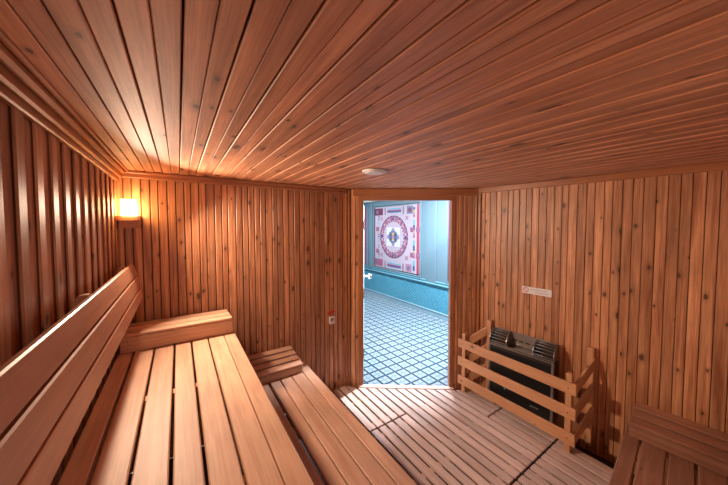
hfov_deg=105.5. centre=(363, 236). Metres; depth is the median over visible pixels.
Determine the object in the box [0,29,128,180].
trim
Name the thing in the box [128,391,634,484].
floor
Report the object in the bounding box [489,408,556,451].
panel
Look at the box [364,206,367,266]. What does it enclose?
mosaic panel
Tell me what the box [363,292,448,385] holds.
floor
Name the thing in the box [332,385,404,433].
panel
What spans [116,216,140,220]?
shelf
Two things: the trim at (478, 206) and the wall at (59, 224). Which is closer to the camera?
the wall at (59, 224)
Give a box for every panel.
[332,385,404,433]
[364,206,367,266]
[371,414,490,484]
[373,201,421,277]
[445,201,449,283]
[446,390,501,416]
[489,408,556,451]
[512,440,612,484]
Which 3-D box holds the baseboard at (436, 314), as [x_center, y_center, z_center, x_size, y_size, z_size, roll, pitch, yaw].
[0.893,1.361,5.531,0.030,0.107,6.500,-2,3,-34]
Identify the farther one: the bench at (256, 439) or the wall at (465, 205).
the wall at (465, 205)
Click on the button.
(332, 318)
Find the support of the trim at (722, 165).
attached to the wall at (635, 271)
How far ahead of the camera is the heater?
2.32 m
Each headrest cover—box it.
[120,309,232,353]
[247,345,302,383]
[629,402,727,477]
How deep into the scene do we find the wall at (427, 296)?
5.19 m
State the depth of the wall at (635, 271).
1.93 m
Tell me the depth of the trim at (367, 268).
5.51 m
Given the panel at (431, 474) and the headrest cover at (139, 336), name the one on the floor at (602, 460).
the panel at (431, 474)
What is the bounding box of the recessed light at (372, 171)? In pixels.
[362,168,386,174]
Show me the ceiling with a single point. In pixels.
(432, 94)
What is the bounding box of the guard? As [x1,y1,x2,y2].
[458,319,595,452]
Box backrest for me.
[0,264,142,484]
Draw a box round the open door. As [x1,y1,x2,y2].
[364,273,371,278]
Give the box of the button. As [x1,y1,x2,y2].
[327,310,334,323]
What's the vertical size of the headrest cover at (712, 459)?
0.114 m
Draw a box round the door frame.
[353,188,476,395]
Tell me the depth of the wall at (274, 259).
2.29 m
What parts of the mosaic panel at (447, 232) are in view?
panel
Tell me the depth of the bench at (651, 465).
1.47 m
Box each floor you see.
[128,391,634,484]
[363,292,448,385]
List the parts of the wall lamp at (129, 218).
lamp shade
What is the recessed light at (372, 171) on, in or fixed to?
in the ceiling
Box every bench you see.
[58,330,313,484]
[257,356,416,484]
[609,415,727,484]
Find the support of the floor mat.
on the floor at (602, 460)
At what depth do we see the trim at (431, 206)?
5.03 m
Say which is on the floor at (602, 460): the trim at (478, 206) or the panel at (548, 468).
the panel at (548, 468)
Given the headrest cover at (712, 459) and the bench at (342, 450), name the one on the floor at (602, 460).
the bench at (342, 450)
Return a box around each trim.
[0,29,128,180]
[121,170,346,193]
[345,189,349,384]
[364,266,448,289]
[369,201,436,283]
[473,188,481,383]
[481,161,727,192]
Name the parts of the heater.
plate, panel, plate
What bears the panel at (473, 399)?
on the floor at (602, 460)
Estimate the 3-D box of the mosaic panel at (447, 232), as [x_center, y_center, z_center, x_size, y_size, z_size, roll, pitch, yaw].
[1.829,0.097,4.087,0.022,1.465,1.543,-2,3,-34]
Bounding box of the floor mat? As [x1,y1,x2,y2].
[378,388,541,484]
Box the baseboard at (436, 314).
[364,287,447,320]
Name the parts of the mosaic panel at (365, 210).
panel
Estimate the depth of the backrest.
0.60 m
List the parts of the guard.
post, rail, rail, rail, post, rail, rail, rail, post, rail, rail, rail, post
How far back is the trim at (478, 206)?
2.73 m
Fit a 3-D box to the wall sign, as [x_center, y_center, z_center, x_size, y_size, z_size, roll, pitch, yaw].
[1.458,0.462,2.343,0.005,0.060,0.226,-2,3,-39]
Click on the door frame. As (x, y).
(364, 194)
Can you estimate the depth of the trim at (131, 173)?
2.14 m
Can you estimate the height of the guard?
0.737 m
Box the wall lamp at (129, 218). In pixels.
[116,199,140,227]
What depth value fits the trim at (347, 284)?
2.79 m
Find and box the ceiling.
[0,0,727,188]
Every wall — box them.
[0,100,122,484]
[116,177,345,473]
[346,188,477,393]
[364,201,448,314]
[475,170,727,484]
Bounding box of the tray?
[507,344,531,355]
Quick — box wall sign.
[522,286,551,297]
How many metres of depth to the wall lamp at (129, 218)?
1.76 m
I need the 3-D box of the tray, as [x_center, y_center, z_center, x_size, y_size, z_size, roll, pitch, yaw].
[1.345,0.970,2.373,0.085,0.012,0.201,-2,3,-39]
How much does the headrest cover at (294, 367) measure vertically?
0.116 m
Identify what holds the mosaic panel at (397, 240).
attached to the wall at (427, 296)
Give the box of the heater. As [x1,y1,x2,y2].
[488,326,558,422]

